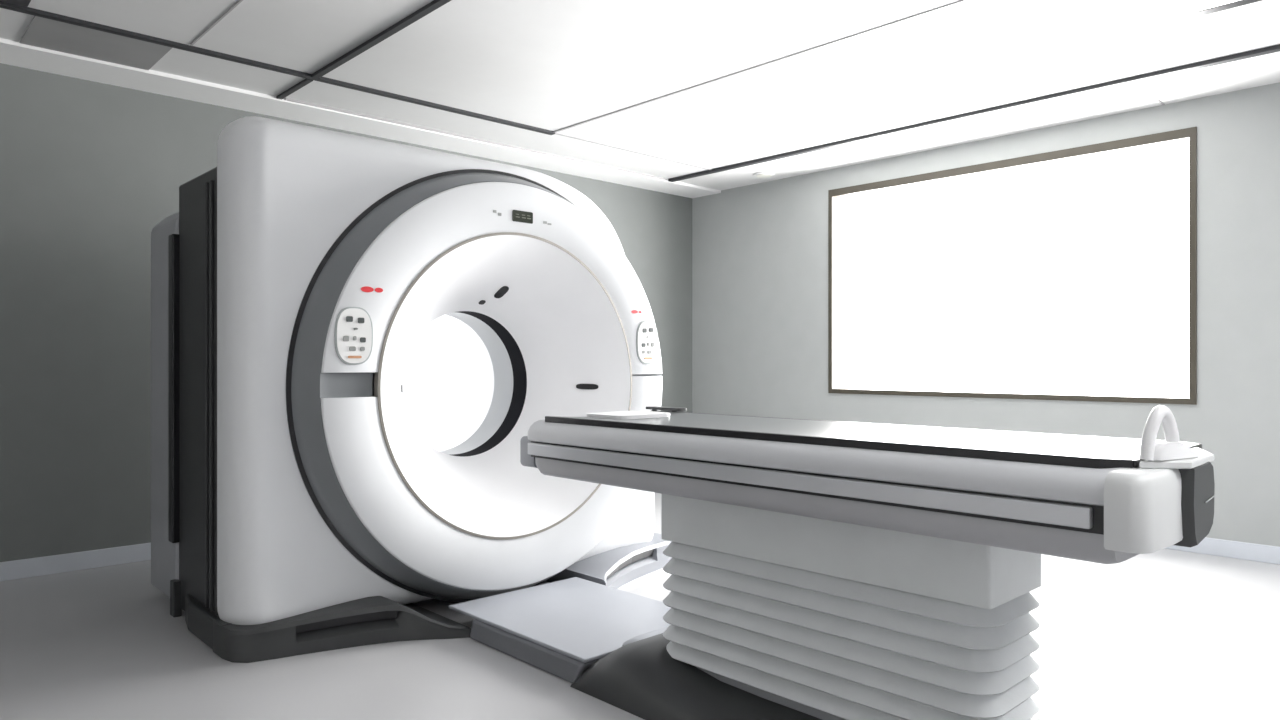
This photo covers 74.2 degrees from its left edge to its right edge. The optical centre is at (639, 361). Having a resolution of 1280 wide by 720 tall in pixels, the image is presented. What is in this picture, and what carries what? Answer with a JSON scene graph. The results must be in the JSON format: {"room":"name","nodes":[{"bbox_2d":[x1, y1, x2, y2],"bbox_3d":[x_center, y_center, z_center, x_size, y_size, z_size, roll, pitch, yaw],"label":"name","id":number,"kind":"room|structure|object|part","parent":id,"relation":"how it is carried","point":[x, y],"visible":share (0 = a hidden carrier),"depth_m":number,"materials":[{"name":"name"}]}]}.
{"room":"radiology room","nodes":[
{"label":"radiology room","id":0,"kind":"room"},
{"bbox_2d":[0,63,691,561],"bbox_3d":[-2.394,-0.220,5.458,8.150,2.740,0.150,0,0,-44],"label":"wall","id":1,"kind":"structure","parent":0,"point":[89,169],"depth_m":4.73,"materials":[{"name":"grey paint"}]},
{"bbox_2d":[0,543,150,581],"bbox_3d":[-2.338,1.100,5.398,7.850,0.100,0.014,0,0,-44],"label":"baseboard","id":2,"kind":"structure","parent":1,"relation":"attached to","point":[46,565],"depth_m":4.65,"materials":[{"name":"plastic"}]},
{"bbox_2d":[0,38,720,197],"bbox_3d":[-2.218,-1.579,5.273,7.850,0.022,0.360,0,0,-44],"label":"trim","id":3,"kind":"structure","parent":1,"relation":"attached to","point":[14,53],"depth_m":5.27,"materials":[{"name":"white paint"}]},
{"bbox_2d":[0,0,1279,189],"bbox_3d":[0.458,-1.650,2.457,8.150,0.120,8.430,0,0,-44],"label":"ceiling","id":4,"kind":"structure","parent":0,"point":[552,65],"depth_m":4.55,"materials":[{"name":"white paint"}]},
{"bbox_2d":[0,0,30,6],"bbox_3d":[-2.540,-1.586,3.049,0.720,0.008,1.320,0,0,-44],"label":"ceiling panel","id":5,"kind":"object","parent":4,"relation":"attached to","point":[25,3],"visible":1,"depth_m":3.72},
{"bbox_2d":[19,16,171,69],"bbox_3d":[-2.710,-1.586,4.222,0.570,0.008,0.475,0,0,-44],"label":"ceiling panel","id":6,"kind":"object","parent":4,"relation":"attached to","point":[41,32],"visible":1,"depth_m":4.21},
{"bbox_2d":[190,0,242,44],"bbox_3d":[-1.346,-1.588,3.288,0.010,0.004,2.620,0,0,-44],"label":"trim","id":7,"kind":"structure","parent":4,"relation":"attached to","point":[239,1],"depth_m":3.94,"materials":[{"name":"white metal"}]},
{"bbox_2d":[0,1,554,134],"bbox_3d":[-2.594,-1.582,3.962,5.500,0.016,0.047,0,0,-44],"label":"trim","id":8,"kind":"structure","parent":4,"relation":"attached to","point":[27,10],"depth_m":4.45,"materials":[{"name":"black metal"}]},
{"bbox_2d":[276,79,312,99],"bbox_3d":[-2.003,-1.583,4.901,0.030,0.014,0.465,0,0,-44],"label":"trim","id":9,"kind":"structure","parent":4,"relation":"attached to","point":[304,82],"depth_m":4.89,"materials":[{"name":"black metal"}]},
{"bbox_2d":[312,0,450,78],"bbox_3d":[-0.202,-1.581,3.002,0.035,0.018,4.630,0,0,-44],"label":"trim","id":10,"kind":"structure","parent":4,"relation":"attached to","point":[430,7],"depth_m":4.09,"materials":[{"name":"black metal"}]},
{"bbox_2d":[555,132,711,169],"bbox_3d":[-0.005,-1.587,6.420,1.640,0.006,0.023,0,0,-44],"label":"trim","id":11,"kind":"structure","parent":4,"relation":"attached to","point":[556,132],"depth_m":6.34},
{"bbox_2d":[554,0,970,132],"bbox_3d":[1.179,-1.587,3.977,0.020,0.006,5.140,0,0,-44],"label":"trim","id":12,"kind":"structure","parent":4,"relation":"attached to","point":[960,1],"depth_m":4.42,"materials":[{"name":"white metal"}]},
{"bbox_2d":[754,172,774,177],"bbox_3d":[1.051,-1.580,7.153,0.180,0.020,0.180,0,0,-44],"label":"recessed light","id":13,"kind":"object","parent":4,"relation":"in","point":[758,174],"visible":1,"depth_m":7.12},
{"bbox_2d":[668,44,1279,181],"bbox_3d":[2.727,-1.579,4.766,0.050,0.022,7.150,0,0,-44],"label":"trim","id":14,"kind":"structure","parent":4,"relation":"attached to","point":[1276,48],"depth_m":5.19,"materials":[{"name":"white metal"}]},
{"bbox_2d":[1132,83,1164,104],"bbox_3d":[2.998,-1.588,4.996,0.650,0.004,0.012,0,0,-44],"label":"trim","id":15,"kind":"structure","parent":4,"relation":"attached to","point":[1135,84],"depth_m":5.00,"materials":[{"name":"white metal"}]},
{"bbox_2d":[1092,0,1261,32],"bbox_3d":[2.541,-1.565,3.165,0.765,0.050,1.486,0,0,-44],"label":"ceiling light","id":16,"kind":"object","parent":4,"relation":"attached to","point":[1135,16],"visible":1,"depth_m":3.70,"materials":[{"name":"white plastic"}]},
{"bbox_2d":[1113,0,1239,25],"bbox_3d":[2.541,-1.565,3.165,0.643,0.043,1.364,0,0,-44],"label":"diffuser","id":17,"kind":"object","parent":16,"relation":"attached to","point":[1139,12],"depth_m":3.69,"materials":[{"name":"white plastic"}]},
{"bbox_2d":[0,492,1279,719],"bbox_3d":[0.458,1.210,2.457,8.150,0.120,8.430,0,0,-44],"label":"floor","id":18,"kind":"structure","parent":0,"point":[1164,634],"depth_m":3.24,"materials":[{"name":"plastic"}]},
{"bbox_2d":[151,116,671,662],"bbox_3d":[-0.989,0.077,4.400,2.460,2.145,1.660,0,0,-44],"label":"scanner","id":19,"kind":"object","parent":18,"relation":"on","point":[356,341],"visible":0.94,"depth_m":3.63,"materials":[{"name":"white plastic"}]},
{"bbox_3d":[-2.111,0.120,3.861,0.060,1.400,0.065,0,0,-44],"label":"rail","id":20,"kind":"part","parent":19,"relation":"part of","materials":[{"name":"black plastic"}]},
{"bbox_3d":[-1.552,0.110,4.992,1.660,1.660,0.025,0,0,-44],"label":"bore panel","id":21,"kind":"part","parent":19,"relation":"part of","materials":[{"name":"white plastic"}]},
{"bbox_3d":[-0.573,-0.384,3.964,1.880,0.897,0.045,0,0,-44],"label":"panel","id":22,"kind":"part","parent":19,"relation":"part of","materials":[{"name":"white plastic"}]},
{"bbox_3d":[-0.573,0.564,3.963,1.883,0.977,0.045,0,0,-44],"label":"panel","id":23,"kind":"part","parent":19,"relation":"part of","materials":[{"name":"white plastic"}]},
{"bbox_2d":[449,577,670,682],"bbox_3d":[-0.259,1.104,3.586,0.760,0.092,0.925,0,0,-44],"label":"floor plate","id":24,"kind":"object","parent":18,"relation":"on","point":[560,628],"visible":0.73,"depth_m":3.46,"materials":[{"name":"white plastic"}]},
{"bbox_2d":[520,406,1214,719],"bbox_3d":[0.539,0.672,2.801,0.870,0.956,2.322,0,0,-44],"label":"table","id":25,"kind":"object","parent":18,"relation":"on","point":[819,569],"visible":0.97,"depth_m":2.42,"materials":[{"name":"grey plastic"}]},
{"bbox_3d":[0.276,0.342,2.599,0.023,0.047,2.068,0,0,-44],"label":"rail","id":26,"kind":"part","parent":25,"relation":"part of","materials":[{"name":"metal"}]},
{"bbox_2d":[1139,405,1199,460],"bbox_3d":[1.170,0.154,1.869,0.186,0.119,0.044,0,0,-30],"label":"holder","id":27,"kind":"object","parent":25,"relation":"on","point":[1151,449],"visible":1,"depth_m":1.84,"materials":[{"name":"white plastic"}]},
{"bbox_3d":[1.247,0.315,1.916,0.182,0.186,0.060,0,0,-44],"label":"control panel","id":28,"kind":"part","parent":25,"relation":"part of","materials":[{"name":"grey plastic"}]},
{"bbox_2d":[692,82,1279,546],"bbox_3d":[3.357,-0.220,5.213,0.150,2.740,8.130,0,0,-44],"label":"wall","id":29,"kind":"structure","parent":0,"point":[760,250],"depth_m":5.71,"materials":[{"name":"paint"}]},
{"bbox_2d":[828,127,1196,404],"bbox_3d":[2.489,-0.581,6.074,0.102,1.675,2.606,0,0,-44],"label":"window","id":30,"kind":"structure","parent":29,"relation":"attached to","point":[1187,134],"depth_m":5.86,"materials":[{"name":"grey metal"}]},
{"bbox_2d":[1165,537,1279,564],"bbox_3d":[3.303,1.100,5.151,0.014,0.100,8.116,0,0,-44],"label":"baseboard","id":31,"kind":"structure","parent":29,"relation":"attached to","point":[1210,546],"depth_m":4.95,"materials":[{"name":"plastic"}]}
]}

